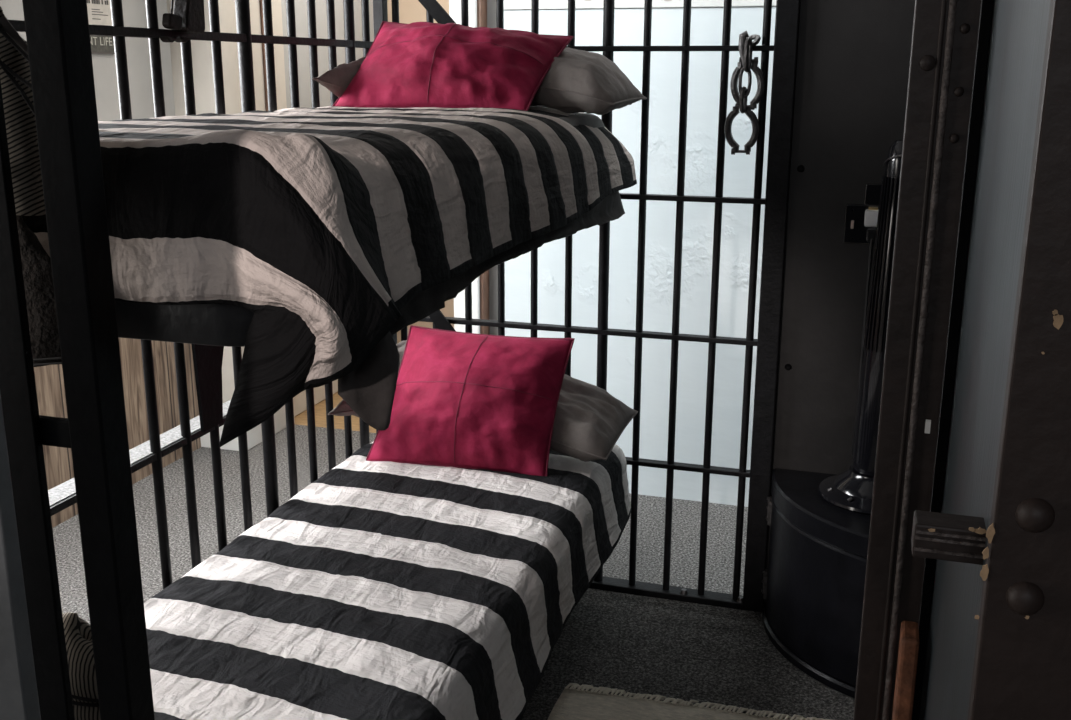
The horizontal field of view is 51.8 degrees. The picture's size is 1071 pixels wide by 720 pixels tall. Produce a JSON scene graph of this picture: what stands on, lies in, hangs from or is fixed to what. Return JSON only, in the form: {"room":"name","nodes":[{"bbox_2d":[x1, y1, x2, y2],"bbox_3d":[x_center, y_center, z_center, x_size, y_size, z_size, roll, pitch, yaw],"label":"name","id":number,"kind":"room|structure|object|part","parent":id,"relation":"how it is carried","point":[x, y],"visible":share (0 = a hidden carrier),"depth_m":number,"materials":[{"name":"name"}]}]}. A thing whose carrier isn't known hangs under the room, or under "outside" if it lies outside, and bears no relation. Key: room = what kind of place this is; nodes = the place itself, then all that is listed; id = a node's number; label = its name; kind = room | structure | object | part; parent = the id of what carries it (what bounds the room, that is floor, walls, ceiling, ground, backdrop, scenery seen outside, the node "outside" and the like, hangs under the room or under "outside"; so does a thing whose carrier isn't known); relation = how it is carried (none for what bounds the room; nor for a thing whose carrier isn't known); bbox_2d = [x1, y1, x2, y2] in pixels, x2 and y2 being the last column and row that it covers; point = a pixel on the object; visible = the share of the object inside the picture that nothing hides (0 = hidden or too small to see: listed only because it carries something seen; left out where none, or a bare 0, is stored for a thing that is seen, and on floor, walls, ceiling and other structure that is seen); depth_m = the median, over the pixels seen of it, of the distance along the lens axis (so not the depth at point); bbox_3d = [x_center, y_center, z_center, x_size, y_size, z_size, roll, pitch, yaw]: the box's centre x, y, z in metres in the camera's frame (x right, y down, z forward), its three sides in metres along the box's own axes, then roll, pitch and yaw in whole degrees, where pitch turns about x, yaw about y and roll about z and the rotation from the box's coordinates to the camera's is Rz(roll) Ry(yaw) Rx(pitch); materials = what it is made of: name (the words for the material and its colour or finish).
{"room":"prison interior","nodes":[
{"label":"prison interior","id":0,"kind":"room"},
{"bbox_2d":[0,394,40,719],"bbox_3d":[-0.756,-0.078,1.077,0.528,2.700,0.020,5,15,17],"label":"trim","id":1,"kind":"structure","parent":0,"point":[19,700],"depth_m":1.08,"materials":[{"name":"grey paint"}]},
{"bbox_2d":[0,0,200,527],"bbox_3d":[-2.406,-0.180,1.444,0.150,2.700,6.530,5,15,17],"label":"wall","id":2,"kind":"structure","parent":0,"point":[49,380],"depth_m":4.15,"materials":[{"name":"brown wood"}]},
{"bbox_2d":[87,0,111,25],"bbox_3d":[-1.562,-1.347,3.765,0.004,0.400,0.300,5,15,17],"label":"notice","id":3,"kind":"object","parent":2,"relation":"attached to","point":[99,11],"visible":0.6,"depth_m":3.88,"materials":[{"name":"paper"}]},
{"bbox_2d":[87,0,107,4],"bbox_3d":[-1.558,-1.240,3.801,0.001,0.016,0.257,5,15,17],"label":"print","id":4,"kind":"object","parent":3,"relation":"attached to","point":[89,2],"depth_m":3.87,"materials":[{"name":"grey paper"}]},
{"bbox_2d":[90,35,114,53],"bbox_3d":[-1.566,-1.093,3.808,0.012,0.067,0.340,5,15,17],"label":"wall sign","id":5,"kind":"object","parent":2,"relation":"attached to","point":[99,44],"visible":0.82,"depth_m":3.90,"materials":[{"name":"beige"}]},
{"bbox_2d":[8,0,396,588],"bbox_3d":[-0.709,-0.451,2.501,0.085,2.700,1.700,5,15,17],"label":"wall","id":6,"kind":"structure","parent":0,"point":[62,496],"depth_m":2.50,"materials":[{"name":"white paint"}]},
{"bbox_3d":[-0.721,0.115,2.652,0.065,0.015,1.700,5,15,17],"label":"rail","id":7,"kind":"part","parent":6,"relation":"part of","materials":[{"name":"black metal"}]},
{"bbox_2d":[160,0,204,41],"bbox_3d":[-0.719,-0.730,2.236,0.035,0.166,0.126,5,15,17],"label":"pouch","id":8,"kind":"object","parent":6,"relation":"hanging from","point":[187,16],"visible":1,"depth_m":2.24,"materials":[{"name":"black leather"}]},
{"bbox_3d":[-0.693,-0.712,2.428,0.024,0.018,1.700,5,15,17],"label":"rail","id":9,"kind":"part","parent":6,"relation":"part of","materials":[{"name":"black metal"}]},
{"bbox_2d":[115,0,604,431],"bbox_3d":[-0.383,-0.385,2.325,0.677,1.114,1.833,5,15,17],"label":"bunk","id":10,"kind":"object","parent":6,"relation":"attached to","point":[208,328],"visible":0.09,"depth_m":1.47,"materials":[{"name":"metal"}]},
{"bbox_3d":[-0.376,-0.308,2.343,0.663,0.105,1.833,5,15,17],"label":"frame","id":11,"kind":"part","parent":10,"relation":"part of","materials":[{"name":"metal"}]},
{"bbox_2d":[23,105,636,447],"bbox_3d":[-0.326,-0.317,2.297,0.813,0.412,1.887,5,15,17],"label":"bedspread","id":12,"kind":"object","parent":10,"relation":"on","point":[322,224],"visible":0.84,"depth_m":1.41,"materials":[{"name":"fabric"}]},
{"bbox_2d":[312,47,646,114],"bbox_3d":[-0.130,-0.752,2.939,0.855,0.181,0.357,1,15,3],"label":"pillow","id":13,"kind":"object","parent":12,"relation":"on","point":[576,81],"visible":0.48,"depth_m":2.82,"materials":[{"name":"grey fabric"}]},
{"bbox_2d":[332,21,573,110],"bbox_3d":[-0.217,-0.769,2.880,0.590,0.238,0.251,5,15,17],"label":"cushion","id":14,"kind":"object","parent":13,"relation":"on","point":[415,64],"visible":0.92,"depth_m":2.80,"materials":[{"name":"fabric"}]},
{"bbox_2d":[338,191,624,429],"bbox_3d":[-0.018,-0.228,2.269,0.150,0.249,1.768,5,15,17],"label":"sheet","id":15,"kind":"object","parent":10,"relation":"on","point":[369,390],"visible":0.31,"depth_m":1.68,"materials":[{"name":"black fabric"}]},
{"bbox_3d":[-0.371,-0.421,2.314,0.654,0.141,1.810,5,15,17],"label":"mattress","id":16,"kind":"part","parent":10,"relation":"part of","materials":[{"name":"white fabric"}]},
{"bbox_3d":[-0.448,-0.650,3.265,0.032,2.700,0.033,5,15,17],"label":"corner plate","id":17,"kind":"part","parent":6,"relation":"part of","materials":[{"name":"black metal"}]},
{"bbox_2d":[167,0,265,402],"bbox_3d":[-1.322,-0.984,4.531,0.330,2.700,0.405,5,15,17],"label":"wall pier","id":18,"kind":"object","parent":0,"point":[201,50],"visible":0.03,"depth_m":4.31,"materials":[{"name":"beige paint"}]},
{"bbox_2d":[200,401,294,450],"bbox_3d":[-1.320,0.260,4.852,0.345,0.130,0.420,5,15,17],"label":"baseboard","id":19,"kind":"object","parent":18,"relation":"attached to","point":[254,436],"visible":0.11,"depth_m":4.68,"materials":[{"name":"white paint"}]},
{"bbox_2d":[259,0,373,110],"bbox_3d":[-1.096,-1.165,5.223,0.338,2.700,1.235,5,15,17],"label":"wall","id":20,"kind":"structure","parent":0,"point":[279,19],"depth_m":4.97,"materials":[{"name":"beige paint"}]},
{"bbox_3d":[-1.117,-1.103,4.711,0.060,2.560,0.103,5,15,17],"label":"casing","id":21,"kind":"part","parent":20,"relation":"part of","materials":[{"name":"beige paint"}]},
{"bbox_2d":[293,379,337,416],"bbox_3d":[-1.108,0.063,5.587,0.300,0.140,1.160,5,15,17],"label":"baseboard","id":22,"kind":"structure","parent":20,"relation":"attached to","point":[299,400],"depth_m":5.19,"materials":[{"name":"white paint"}]},
{"bbox_2d":[387,0,453,343],"bbox_3d":[0.659,-1.198,5.373,6.400,2.700,0.100,5,15,17],"label":"wall","id":23,"kind":"structure","parent":0,"point":[410,11],"depth_m":5.60,"materials":[{"name":"beige paint"}]},
{"bbox_2d":[52,392,854,719],"bbox_3d":[-0.531,1.100,2.026,6.400,0.062,8.100,5,15,17],"label":"floor","id":24,"kind":"structure","parent":0,"point":[632,643],"depth_m":3.33,"materials":[{"name":"grey carpet"}]},
{"bbox_2d":[0,0,154,719],"bbox_3d":[-0.619,0.012,1.308,0.271,2.390,0.046,5,15,17],"label":"frame","id":25,"kind":"structure","parent":24,"relation":"on","point":[94,429],"depth_m":1.27,"materials":[{"name":"metal"}]},
{"bbox_2d":[0,6,45,215],"bbox_3d":[-0.719,-0.479,1.259,0.333,0.652,0.124,5,15,17],"label":"jacket","id":26,"kind":"object","parent":25,"relation":"hanging from","point":[15,77],"visible":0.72,"depth_m":1.29,"materials":[{"name":"fabric"}]},
{"bbox_2d":[16,215,61,366],"bbox_3d":[-0.754,-0.092,1.438,0.348,0.264,0.049,5,15,17],"label":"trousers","id":27,"kind":"object","parent":26,"relation":"hanging from","point":[36,263],"visible":0.58,"depth_m":1.40,"materials":[{"name":"black fabric"}]},
{"bbox_2d":[62,612,100,719],"bbox_3d":[-0.622,0.749,1.598,0.176,0.838,0.110,5,15,17],"label":"pillow","id":28,"kind":"object","parent":24,"relation":"on","point":[78,638],"visible":0.19,"depth_m":1.47,"materials":[{"name":"fabric"}]},
{"bbox_3d":[-0.618,0.438,1.516,0.157,0.044,0.099,5,15,17],"label":"cord","id":29,"kind":"part","parent":28,"relation":"part of","materials":[{"name":"black fabric"}]},
{"bbox_3d":[-0.618,0.444,1.517,0.157,0.044,0.099,5,15,17],"label":"cord","id":30,"kind":"part","parent":28,"relation":"part of","materials":[{"name":"black fabric"}]},
{"bbox_2d":[429,310,454,330],"bbox_3d":[-0.386,0.415,2.535,0.678,1.009,1.833,5,15,17],"label":"bunk","id":31,"kind":"object","parent":24,"relation":"on","point":[437,317],"visible":0.02,"depth_m":3.33,"materials":[{"name":"metal"}]},
{"bbox_2d":[144,441,631,719],"bbox_3d":[-0.338,0.545,2.536,0.788,0.240,1.867,5,15,17],"label":"bedspread","id":32,"kind":"object","parent":31,"relation":"on","point":[379,590],"visible":0.81,"depth_m":2.33,"materials":[{"name":"fabric"}]},
{"bbox_2d":[366,325,574,475],"bbox_3d":[-0.181,0.113,3.085,0.549,0.356,0.249,5,15,17],"label":"cushion","id":33,"kind":"object","parent":32,"relation":"on","point":[462,399],"visible":0.99,"depth_m":3.01,"materials":[{"name":"fabric"}]},
{"bbox_2d":[328,340,637,461],"bbox_3d":[-0.133,0.108,3.163,0.855,0.274,0.357,1,15,3],"label":"pillow","id":34,"kind":"object","parent":32,"relation":"on","point":[589,421],"visible":0.34,"depth_m":3.05,"materials":[{"name":"grey fabric"}]},
{"bbox_2d":[548,683,831,719],"bbox_3d":[0.409,1.011,2.229,1.021,0.020,1.180,5,15,17],"label":"rug","id":35,"kind":"object","parent":24,"relation":"on","point":[573,703],"visible":1,"depth_m":2.75,"materials":[{"name":"beige fabric"}]},
{"bbox_2d":[761,468,870,698],"bbox_3d":[1.048,0.619,2.880,0.933,0.450,0.463,5,15,17],"label":"nightstand","id":36,"kind":"object","parent":24,"relation":"on","point":[813,582],"visible":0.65,"depth_m":2.88,"materials":[{"name":"metal"}]},
{"bbox_3d":[1.053,0.431,2.832,0.918,0.062,0.459,5,15,17],"label":"lid","id":37,"kind":"part","parent":36,"relation":"part of","materials":[{"name":"black metal"}]},
{"bbox_2d":[818,139,902,514],"bbox_3d":[0.909,-0.090,2.839,0.290,0.942,0.290,5,15,17],"label":"table lamp","id":38,"kind":"object","parent":36,"relation":"on","point":[851,490],"visible":0.53,"depth_m":2.84,"materials":[{"name":"metal"}]},
{"bbox_3d":[0.881,-0.034,2.964,0.016,0.618,0.089,5,15,17],"label":"cord","id":39,"kind":"part","parent":38,"relation":"part of","materials":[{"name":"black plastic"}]},
{"bbox_2d":[504,0,775,506],"bbox_3d":[1.568,-0.712,3.531,3.535,2.700,0.102,5,15,17],"label":"wall","id":40,"kind":"structure","parent":0,"point":[706,29],"depth_m":3.92,"materials":[{"name":"paint"}]},
{"bbox_2d":[449,0,479,333],"bbox_3d":[-0.240,-0.851,4.037,0.100,2.700,0.130,5,15,17],"label":"trim","id":41,"kind":"structure","parent":40,"relation":"attached to","point":[454,5],"depth_m":4.12,"materials":[{"name":"white paint"}]},
{"bbox_2d":[477,0,489,334],"bbox_3d":[-0.183,-0.849,4.028,0.015,2.700,0.115,5,15,17],"label":"trim","id":42,"kind":"structure","parent":40,"relation":"attached to","point":[481,4],"depth_m":4.13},
{"bbox_2d":[487,0,497,334],"bbox_3d":[-0.139,-0.856,4.058,0.050,2.700,0.070,5,15,17],"label":"trim","id":43,"kind":"structure","parent":40,"relation":"attached to","point":[491,4],"depth_m":4.17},
{"bbox_2d":[391,0,914,611],"bbox_3d":[0.851,-0.550,2.903,2.720,2.700,0.065,5,15,17],"label":"bars","id":44,"kind":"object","parent":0,"point":[840,73],"depth_m":3.02,"materials":[{"name":"metal"}]},
{"bbox_3d":[0.088,-0.093,3.261,1.130,0.014,0.032,5,15,17],"label":"rail","id":45,"kind":"part","parent":44,"relation":"part of","materials":[{"name":"black metal"}]},
{"bbox_3d":[0.086,0.684,3.465,1.130,0.022,0.055,5,15,17],"label":"sill rail","id":46,"kind":"part","parent":44,"relation":"part of","materials":[{"name":"black metal"}]},
{"bbox_3d":[0.091,-0.864,3.059,1.130,0.014,0.032,5,15,17],"label":"rail","id":47,"kind":"part","parent":44,"relation":"part of","materials":[{"name":"black metal"}]},
{"bbox_3d":[0.087,0.287,3.360,1.130,0.014,0.032,5,15,17],"label":"rail","id":48,"kind":"part","parent":44,"relation":"part of","materials":[{"name":"black metal"}]},
{"bbox_3d":[0.090,-0.476,3.160,1.130,0.014,0.032,5,15,17],"label":"rail","id":49,"kind":"part","parent":44,"relation":"part of","materials":[{"name":"black metal"}]},
{"bbox_2d":[724,31,764,154],"bbox_3d":[0.555,-0.706,2.922,0.081,0.320,0.075,-5,15,-17],"label":"handcuffs","id":50,"kind":"object","parent":44,"relation":"attached to","point":[745,46],"visible":1,"depth_m":2.90,"materials":[{"name":"metal"}]},
{"bbox_3d":[0.658,-0.566,2.961,0.060,2.700,0.065,5,15,17],"label":"corner post","id":51,"kind":"part","parent":44,"relation":"part of","materials":[{"name":"black metal"}]},
{"bbox_2d":[843,183,880,244],"bbox_3d":[0.873,-0.387,2.923,0.100,0.161,0.017,5,15,17],"label":"switch plate","id":52,"kind":"object","parent":44,"relation":"attached to","point":[855,231],"visible":0.73,"depth_m":2.93,"materials":[{"name":"black plastic"}]},
{"bbox_3d":[0.873,-0.361,2.935,0.097,0.106,0.007,5,15,17],"label":"plate","id":53,"kind":"part","parent":52,"relation":"part of","materials":[{"name":"black plastic"}]},
{"bbox_2d":[864,207,878,226],"bbox_3d":[0.888,-0.377,2.905,0.040,0.050,0.033,5,15,17],"label":"plug adapter","id":54,"kind":"object","parent":52,"relation":"attached to","point":[871,214],"visible":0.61,"depth_m":2.89,"materials":[{"name":"white plastic"}]},
{"bbox_2d":[919,0,1050,719],"bbox_3d":[0.442,-0.005,0.816,0.222,2.700,0.508,5,15,17],"label":"wall","id":55,"kind":"structure","parent":0,"point":[1018,28],"depth_m":0.76,"materials":[{"name":"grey paint"}]},
{"bbox_2d":[892,621,918,719],"bbox_3d":[0.342,0.758,1.143,0.016,1.056,0.040,5,15,17],"label":"wooden keeper","id":56,"kind":"object","parent":55,"relation":"attached to","point":[908,651],"visible":1,"depth_m":1.00,"materials":[{"name":"brown wood"}]},
{"bbox_2d":[853,0,992,719],"bbox_3d":[0.360,-0.060,1.024,0.061,2.700,0.144,5,15,17],"label":"door frame","id":57,"kind":"structure","parent":55,"relation":"attached to","point":[950,43],"depth_m":0.97,"materials":[{"name":"brown metal"}]},
{"bbox_2d":[925,419,930,433],"bbox_3d":[0.349,0.059,0.980,0.004,0.012,0.003,5,15,17],"label":"paper tag","id":58,"kind":"object","parent":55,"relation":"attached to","point":[928,422],"visible":1,"depth_m":0.98,"materials":[{"name":"white paper"}]},
{"bbox_2d":[911,510,986,564],"bbox_3d":[0.257,0.108,0.678,0.047,0.025,0.026,5,15,17],"label":"bar","id":59,"kind":"object","parent":55,"relation":"attached to","point":[935,535],"visible":0.73,"depth_m":0.67,"materials":[{"name":"brown black iron"},{"name":"iron"}]},
{"bbox_2d":[967,0,1070,719],"bbox_3d":[0.436,0.065,0.547,0.390,2.700,0.024,5,15,17],"label":"door","id":60,"kind":"structure","parent":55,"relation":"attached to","point":[1022,666],"depth_m":0.59,"materials":[{"name":"metal"}]}
]}

